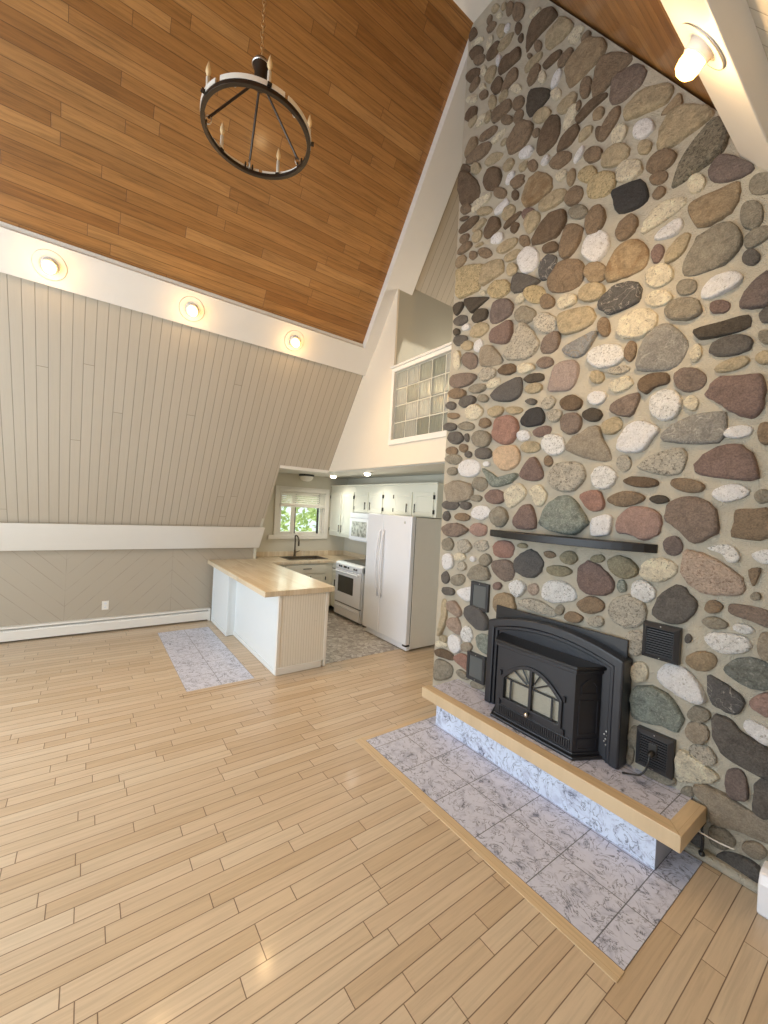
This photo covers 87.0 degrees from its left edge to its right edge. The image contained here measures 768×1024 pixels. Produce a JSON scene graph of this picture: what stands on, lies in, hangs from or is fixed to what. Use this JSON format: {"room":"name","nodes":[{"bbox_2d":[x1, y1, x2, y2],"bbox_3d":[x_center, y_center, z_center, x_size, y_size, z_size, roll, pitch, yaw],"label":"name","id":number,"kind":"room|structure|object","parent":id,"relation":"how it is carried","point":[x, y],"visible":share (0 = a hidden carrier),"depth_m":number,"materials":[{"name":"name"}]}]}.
{"room":"living room","nodes":[
{"label":"living room","id":0,"kind":"room"},
{"bbox_2d":[0,548,253,641],"bbox_3d":[-4.245,1.001,5.077,5.230,1.120,0.120,3,1,-36],"label":"wall","id":1,"kind":"structure","parent":0,"point":[37,586],"depth_m":5.37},
{"bbox_2d":[0,607,210,641],"bbox_3d":[-4.473,1.458,4.806,4.540,0.186,0.083,3,1,-36],"label":"baseboard heater","id":2,"kind":"object","parent":1,"relation":"attached to","point":[49,629],"visible":1,"depth_m":5.31,"materials":[{"name":"white paint"}]},
{"bbox_2d":[0,608,208,629],"bbox_3d":[-4.469,1.377,4.806,4.500,0.021,0.062,3,1,-36],"label":"hood","id":3,"kind":"object","parent":2,"relation":"attached to","point":[198,610],"depth_m":5.35,"materials":[{"name":"white paint"}]},
{"bbox_2d":[102,601,108,609],"bbox_3d":[-3.714,1.244,5.395,0.075,0.117,0.010,3,1,-36],"label":"wall outlet","id":4,"kind":"object","parent":1,"relation":"attached to","point":[105,604],"visible":1,"depth_m":5.39,"materials":[{"name":"white paint"}]},
{"bbox_2d":[0,272,362,526],"bbox_3d":[-3.289,-0.839,4.580,6.040,2.805,1.897,3,1,-36],"label":"wall","id":5,"kind":"structure","parent":0,"point":[110,413],"depth_m":4.70,"materials":[{"name":"beige wood"}]},
{"bbox_2d":[31,249,66,280],"bbox_3d":[-2.905,-2.149,3.517,0.243,0.203,0.159,3,1,-36],"label":"recessed light","id":6,"kind":"object","parent":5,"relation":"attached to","point":[49,266],"visible":1,"depth_m":3.50,"materials":[{"name":"white paint"}]},
{"bbox_2d":[0,522,264,550],"bbox_3d":[-4.077,0.302,4.906,5.245,0.339,0.336,3,1,-36],"label":"trim","id":7,"kind":"structure","parent":5,"relation":"attached to","point":[13,536],"depth_m":5.29,"materials":[{"name":"white paint"}]},
{"bbox_2d":[0,221,362,346],"bbox_3d":[-2.655,-2.341,3.662,5.860,0.070,0.086,3,1,-36],"label":"trim","id":8,"kind":"structure","parent":5,"relation":"attached to","point":[3,224],"depth_m":3.96,"materials":[{"name":"white paint"}]},
{"bbox_2d":[0,226,373,375],"bbox_3d":[-2.662,-2.192,3.806,6.030,0.387,0.354,3,1,-36],"label":"ceiling beam","id":9,"kind":"structure","parent":5,"relation":"attached to","point":[89,276],"depth_m":4.03,"materials":[{"name":"white paint"}]},
{"bbox_2d":[179,296,204,321],"bbox_3d":[-1.986,-2.104,4.190,0.243,0.203,0.159,3,1,-36],"label":"recessed light","id":10,"kind":"object","parent":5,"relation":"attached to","point":[191,308],"visible":1,"depth_m":4.17,"materials":[{"name":"white paint"}]},
{"bbox_2d":[285,330,303,350],"bbox_3d":[-1.071,-2.059,4.860,0.243,0.203,0.159,3,1,-36],"label":"recessed light","id":11,"kind":"object","parent":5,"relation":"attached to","point":[296,344],"visible":1,"depth_m":4.83,"materials":[{"name":"white paint"}]},
{"bbox_2d":[280,465,328,472],"bbox_3d":[-1.198,-0.651,6.125,0.790,0.055,0.042,3,1,-36],"label":"trim","id":12,"kind":"structure","parent":5,"relation":"attached to","point":[281,466],"depth_m":6.10,"materials":[{"name":"white paint"}]},
{"bbox_2d":[0,0,472,343],"bbox_3d":[-2.111,-3.551,3.035,5.900,2.875,1.943,3,1,-36],"label":"ceiling","id":13,"kind":"structure","parent":0,"point":[105,149],"depth_m":3.64,"materials":[{"name":"brown wood"}]},
{"bbox_2d":[200,0,313,179],"bbox_3d":[-0.735,-3.601,2.541,0.681,2.469,0.682,3,1,-36],"label":"chandelier","id":14,"kind":"object","parent":13,"relation":"hanging from","point":[260,81],"visible":1,"depth_m":2.52,"materials":[{"name":"brown metal"}]},
{"bbox_2d":[253,518,263,558],"bbox_3d":[-1.931,0.494,6.346,0.040,2.365,1.120,3,1,-36],"label":"wall","id":15,"kind":"structure","parent":0,"point":[262,521],"depth_m":6.54,"materials":[{"name":"paint"}]},
{"bbox_2d":[256,472,347,551],"bbox_3d":[-1.552,0.457,7.389,2.040,2.465,0.120,3,1,-36],"label":"wall","id":16,"kind":"structure","parent":0,"point":[332,542],"depth_m":7.29,"materials":[{"name":"paint"}]},
{"bbox_2d":[267,485,329,538],"bbox_3d":[-1.548,0.019,7.349,1.145,0.930,0.155,3,1,-36],"label":"window","id":17,"kind":"structure","parent":16,"relation":"in","point":[322,514],"depth_m":7.31,"materials":[{"name":"white paint"}]},
{"bbox_2d":[280,488,326,508],"bbox_3d":[-1.457,-0.244,7.323,0.920,0.325,0.045,3,1,-36],"label":"window blind","id":18,"kind":"object","parent":17,"relation":"attached to","point":[289,499],"visible":1,"depth_m":7.30,"materials":[{"name":"white fabric"}]},
{"bbox_2d":[256,550,342,556],"bbox_3d":[-1.511,0.750,7.339,1.810,0.085,0.025,3,1,-36],"label":"backsplash","id":19,"kind":"structure","parent":16,"relation":"attached to","point":[327,552],"depth_m":7.31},
{"bbox_2d":[279,462,444,478],"bbox_3d":[0.944,-0.617,4.130,1.950,0.199,8.200,3,1,-36],"label":"ceiling","id":20,"kind":"structure","parent":0,"point":[438,468],"depth_m":5.94,"materials":[{"name":"white paint"}]},
{"bbox_2d":[299,474,313,481],"bbox_3d":[-1.381,-0.605,7.209,0.270,0.124,0.270,3,1,-36],"label":"ceiling lamp","id":21,"kind":"object","parent":20,"relation":"attached to","point":[305,477],"visible":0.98,"depth_m":7.11,"materials":[{"name":"white glass"}]},
{"bbox_2d":[362,472,372,475],"bbox_3d":[-0.249,-0.567,6.086,0.176,0.058,0.176,3,1,-36],"label":"recessed light","id":22,"kind":"object","parent":20,"relation":"in","point":[365,473],"visible":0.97,"depth_m":6.04,"materials":[{"name":"white paint"}]},
{"bbox_2d":[0,606,767,1023],"bbox_3d":[-1.240,1.804,2.588,7.200,0.123,8.300,3,1,-36],"label":"floor","id":23,"kind":"structure","parent":0,"point":[235,854],"depth_m":1.97,"materials":[{"name":"brown wood"}]},
{"bbox_2d":[151,625,262,696],"bbox_3d":[-2.191,1.674,4.815,0.785,0.004,2.135,3,1,-36],"label":"tile","id":24,"kind":"structure","parent":23,"relation":"on","point":[199,659],"depth_m":4.57,"materials":[{"name":"grey tile"}]},
{"bbox_2d":[211,568,328,675],"bbox_3d":[-1.620,1.273,5.366,0.699,0.850,2.356,3,1,-36],"label":"base cabinet","id":25,"kind":"object","parent":23,"relation":"on","point":[286,634],"visible":0.8,"depth_m":4.56,"materials":[{"name":"white paint"}]},
{"bbox_2d":[208,558,334,597],"bbox_3d":[-1.618,0.816,5.378,0.817,0.058,2.469,3,1,-36],"label":"countertop","id":26,"kind":"structure","parent":25,"relation":"on","point":[266,578],"depth_m":4.93,"materials":[{"name":"beige wood"}]},
{"bbox_2d":[279,559,332,609],"bbox_3d":[-1.541,1.266,6.936,1.147,0.849,0.666,3,1,-36],"label":"base cabinet","id":27,"kind":"object","parent":23,"relation":"on","point":[322,572],"visible":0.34,"depth_m":6.84,"materials":[{"name":"beige paint"}]},
{"bbox_2d":[256,550,365,564],"bbox_3d":[-1.284,0.786,7.032,1.815,0.129,0.791,3,1,-36],"label":"countertop","id":28,"kind":"structure","parent":27,"relation":"on","point":[333,556],"depth_m":7.15,"materials":[{"name":"beige wood"}]},
{"bbox_2d":[293,534,299,555],"bbox_3d":[-1.544,0.593,7.145,0.115,0.397,0.177,3,0,-8],"label":"kitchen faucet","id":29,"kind":"object","parent":28,"relation":"on","point":[295,551],"visible":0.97,"depth_m":7.18,"materials":[{"name":"metal"}]},
{"bbox_2d":[281,556,327,559],"bbox_3d":[-1.399,0.887,7.050,0.724,0.187,0.424,3,1,-36],"label":"sink","id":30,"kind":"object","parent":28,"relation":"in","point":[284,557],"visible":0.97,"depth_m":7.19,"materials":[{"name":"metal"}]},
{"bbox_2d":[284,556,323,558],"bbox_3d":[-1.399,0.889,7.050,0.688,0.183,0.388,3,1,-36],"label":"basin","id":31,"kind":"object","parent":30,"relation":"in","point":[285,557],"depth_m":7.23,"materials":[{"name":"metal"}]},
{"bbox_2d":[330,563,335,606],"bbox_3d":[-0.639,1.314,7.129,0.608,0.849,0.151,3,1,-36],"label":"base cabinet","id":32,"kind":"object","parent":23,"relation":"on","point":[334,564],"visible":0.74,"depth_m":6.96,"materials":[{"name":"beige paint"}]},
{"bbox_2d":[334,559,365,624],"bbox_3d":[-0.376,1.299,6.720,0.668,0.913,0.810,3,1,-36],"label":"electric range","id":33,"kind":"object","parent":23,"relation":"on","point":[350,574],"visible":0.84,"depth_m":6.50,"materials":[{"name":"white metal"}]},
{"bbox_2d":[343,559,365,565],"bbox_3d":[-0.292,0.858,6.760,0.520,0.020,0.800,3,1,-36],"label":"cooktop","id":34,"kind":"object","parent":33,"relation":"in","point":[361,562],"depth_m":6.78,"materials":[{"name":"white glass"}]},
{"bbox_2d":[362,513,441,650],"bbox_3d":[0.257,0.923,5.778,0.769,1.748,1.018,3,1,-36],"label":"refrigerator","id":35,"kind":"object","parent":23,"relation":"on","point":[403,552],"visible":0.99,"depth_m":5.42,"materials":[{"name":"white metal"}]},
{"bbox_2d":[355,712,701,983],"bbox_3d":[0.755,1.851,2.690,1.010,0.005,1.950,3,1,-36],"label":"hearth pad","id":36,"kind":"object","parent":23,"relation":"on","point":[605,900],"visible":0.76,"depth_m":2.24,"materials":[{"name":"tile"}]},
{"bbox_2d":[422,679,705,869],"bbox_3d":[1.064,1.720,2.902,0.422,0.288,1.923,3,1,-36],"label":"raised hearth","id":37,"kind":"object","parent":36,"relation":"on","point":[645,817],"visible":0.99,"depth_m":2.46,"materials":[{"name":"tile"}]},
{"bbox_2d":[484,605,632,768],"bbox_3d":[1.139,1.185,2.911,0.313,0.792,1.050,3,1,-36],"label":"fireplace insert","id":38,"kind":"object","parent":37,"relation":"on","point":[565,687],"visible":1,"depth_m":2.73,"materials":[{"name":"black metal"}]},
{"bbox_2d":[496,702,569,748],"bbox_3d":[1.031,1.495,2.856,0.010,0.067,0.580,3,1,-36],"label":"grille","id":39,"kind":"object","parent":38,"relation":"attached to","point":[538,728],"depth_m":2.82,"materials":[{"name":"black metal"}]},
{"bbox_2d":[495,632,606,670],"bbox_3d":[1.118,0.995,2.893,0.193,0.026,0.831,3,1,-36],"label":"shelf","id":40,"kind":"object","parent":38,"relation":"attached to","point":[552,655],"depth_m":2.83,"materials":[{"name":"metal"}]},
{"bbox_2d":[432,0,767,893],"bbox_3d":[1.773,-1.398,3.220,1.009,6.595,2.676,3,1,-36],"label":"chimney","id":41,"kind":"object","parent":23,"relation":"on","point":[608,380],"visible":1,"depth_m":2.72,"materials":[{"name":"stone"}]},
{"bbox_2d":[466,651,486,684],"bbox_3d":[0.818,1.376,3.584,0.040,0.242,0.200,3,1,-36],"label":"air vent","id":42,"kind":"object","parent":41,"relation":"attached to","point":[476,663],"visible":0.94,"depth_m":3.57,"materials":[{"name":"black metal"}]},
{"bbox_2d":[470,581,489,612],"bbox_3d":[0.850,0.746,3.582,0.040,0.243,0.197,3,1,-36],"label":"air vent","id":43,"kind":"object","parent":41,"relation":"attached to","point":[480,592],"visible":0.96,"depth_m":3.56,"materials":[{"name":"black metal"}]},
{"bbox_2d":[490,529,657,552],"bbox_3d":[1.235,0.200,2.956,0.223,0.054,1.280,3,1,-36],"label":"mantel shelf","id":44,"kind":"object","parent":41,"relation":"attached to","point":[532,537],"visible":1,"depth_m":2.72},
{"bbox_2d":[635,725,675,779],"bbox_3d":[1.634,1.446,2.443,0.066,0.228,0.197,3,1,-36],"label":"air vent","id":45,"kind":"object","parent":41,"relation":"attached to","point":[663,746],"visible":0.9,"depth_m":2.41,"materials":[{"name":"black metal"}]},
{"bbox_2d":[622,750,654,775],"bbox_3d":[1.530,1.513,2.431,0.163,0.182,0.054,3,0,19],"label":"power cord","id":46,"kind":"object","parent":45,"relation":"attached to","point":[650,754],"visible":1,"depth_m":2.41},
{"bbox_2d":[648,742,657,758],"bbox_3d":[1.612,1.431,2.429,0.012,0.080,0.046,3,1,-36],"label":"outlet plate","id":47,"kind":"object","parent":45,"relation":"attached to","point":[653,746],"depth_m":2.42,"materials":[{"name":"black plastic"}]},
{"bbox_2d":[641,620,682,665],"bbox_3d":[1.670,0.784,2.440,0.064,0.214,0.195,3,1,-36],"label":"air vent","id":48,"kind":"object","parent":41,"relation":"attached to","point":[662,642],"visible":1,"depth_m":2.42,"materials":[{"name":"black metal"}]},
{"bbox_2d":[698,823,705,856],"bbox_3d":[1.746,1.790,2.221,0.031,0.154,0.103,3,1,38],"label":"lever","id":49,"kind":"object","parent":41,"relation":"attached to","point":[701,853],"visible":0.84,"depth_m":2.19,"materials":[{"name":"black metal"}]},
{"bbox_2d":[698,831,733,849],"bbox_3d":[1.746,1.742,2.180,0.055,0.016,0.217,3,0,-24],"label":"loose cable","id":50,"kind":"object","parent":41,"relation":"attached to","point":[698,831],"visible":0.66,"depth_m":2.13,"materials":[{"name":"white plastic"}]},
{"bbox_2d":[757,861,767,919],"bbox_3d":[2.217,1.839,1.420,0.124,0.208,1.338,3,1,-36],"label":"heater","id":51,"kind":"object","parent":23,"relation":"on","point":[762,896],"visible":1,"depth_m":1.91,"materials":[{"name":"white metal"}]},
{"bbox_2d":[329,289,445,471],"bbox_3d":[0.018,-1.765,5.234,0.030,2.376,2.763,3,1,-36],"label":"wall","id":52,"kind":"structure","parent":0,"point":[363,443],"depth_m":5.30,"materials":[{"name":"beige paint"}]},
{"bbox_2d":[363,41,467,351],"bbox_3d":[0.431,-3.494,4.820,0.400,2.764,1.939,3,1,-36],"label":"trim","id":53,"kind":"structure","parent":52,"relation":"attached to","point":[442,166],"depth_m":4.67,"materials":[{"name":"white paint"}]},
{"bbox_2d":[388,342,451,445],"bbox_3d":[0.477,-1.294,4.617,0.180,0.975,1.190,3,1,-36],"label":"window","id":54,"kind":"structure","parent":52,"relation":"in","point":[420,383],"depth_m":4.64,"materials":[{"name":"white paint"}]},
{"bbox_2d":[344,474,443,554],"bbox_3d":[1.639,0.652,4.697,0.120,2.465,8.200,3,1,-36],"label":"wall","id":55,"kind":"structure","parent":0,"point":[354,546],"depth_m":7.02,"materials":[{"name":"paint"}]},
{"bbox_2d":[329,485,358,537],"bbox_3d":[-0.643,-0.015,7.432,0.372,0.935,0.846,3,1,-36],"label":"upper cabinet","id":56,"kind":"object","parent":55,"relation":"attached to","point":[342,496],"visible":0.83,"depth_m":7.33,"materials":[{"name":"beige paint"}]},
{"bbox_2d":[343,550,365,558],"bbox_3d":[-0.556,0.800,7.549,0.025,0.085,0.766,3,1,-36],"label":"backsplash","id":57,"kind":"structure","parent":55,"relation":"attached to","point":[348,553],"depth_m":7.52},
{"bbox_2d":[354,484,383,513],"bbox_3d":[-0.130,-0.212,6.745,0.372,0.475,0.850,3,1,-36],"label":"upper cabinet","id":58,"kind":"object","parent":55,"relation":"attached to","point":[369,498],"visible":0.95,"depth_m":6.61,"materials":[{"name":"beige paint"}]},
{"bbox_2d":[349,512,372,542],"bbox_3d":[-0.198,0.264,6.726,0.465,0.472,0.830,3,1,-36],"label":"microwave","id":59,"kind":"object","parent":58,"relation":"attached to","point":[358,527],"visible":0.36,"depth_m":6.71,"materials":[{"name":"white plastic"}]},
{"bbox_2d":[383,482,443,517],"bbox_3d":[0.472,-0.173,5.920,0.372,0.475,1.214,3,1,-36],"label":"upper cabinet","id":60,"kind":"object","parent":55,"relation":"attached to","point":[402,499],"visible":0.97,"depth_m":5.70,"materials":[{"name":"beige paint"}]},
{"bbox_2d":[396,289,452,364],"bbox_3d":[1.312,-1.806,5.993,2.950,2.188,0.080,3,1,-36],"label":"wall","id":61,"kind":"structure","parent":0,"point":[425,323],"depth_m":5.30,"materials":[{"name":"grey paint"}]},
{"bbox_2d":[415,168,460,306],"bbox_3d":[1.510,-3.106,5.869,2.880,3.375,2.273,3,1,-36],"label":"wall","id":62,"kind":"structure","parent":0,"point":[436,280],"depth_m":5.15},
{"bbox_2d":[453,0,491,22],"bbox_3d":[-0.923,-4.906,2.351,6.900,0.120,0.440,3,1,-36],"label":"trim","id":63,"kind":"structure","parent":62,"relation":"attached to","point":[473,9],"depth_m":3.81,"materials":[{"name":"white paint"}]},
{"bbox_2d":[550,0,716,110],"bbox_3d":[0.553,-3.398,2.013,9.000,2.875,1.943,3,1,-36],"label":"ceiling","id":64,"kind":"structure","parent":0,"point":[644,29],"depth_m":2.43,"materials":[{"name":"brown wood"}]},
{"bbox_2d":[747,0,767,59],"bbox_3d":[1.483,-0.547,0.552,9.000,2.805,1.897,3,1,-36],"label":"wall","id":65,"kind":"structure","parent":0,"point":[758,9],"depth_m":1.44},
{"bbox_2d":[660,0,767,171],"bbox_3d":[-0.280,-2.010,0.386,5.845,0.353,0.340,3,1,-36],"label":"ceiling beam","id":66,"kind":"structure","parent":65,"relation":"attached to","point":[738,92],"depth_m":1.64,"materials":[{"name":"white paint"}]},
{"bbox_2d":[675,23,724,81],"bbox_3d":[1.282,-1.882,1.645,0.243,0.203,0.159,3,1,-36],"label":"recessed light","id":67,"kind":"object","parent":66,"relation":"attached to","point":[698,53],"visible":0.98,"depth_m":1.63,"materials":[{"name":"white paint"}]},
{"label":"outside","id":68,"kind":"structure","parent":0,"visible":0},
{"bbox_3d":[-9.962,2.221,21.920,50.000,0.200,33.050,3,1,-36],"label":"ground","id":69,"kind":"structure","parent":68,"visible":0},
{"bbox_2d":[280,496,315,530],"bbox_3d":[-3.311,0.143,10.605,3.141,4.858,3.109,3,1,-36],"label":"leafy tree","id":70,"kind":"object","parent":69,"relation":"on","point":[299,517],"visible":0.06,"depth_m":10.63,"materials":[{"name":"green plant"}]},
{"bbox_2d":[309,497,316,527],"bbox_3d":[-1.073,0.070,13.617,3.212,5.202,3.227,3,1,-36],"label":"leafy tree","id":71,"kind":"object","parent":69,"relation":"on","point":[314,519],"visible":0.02,"depth_m":13.32,"materials":[{"name":"green plant"}]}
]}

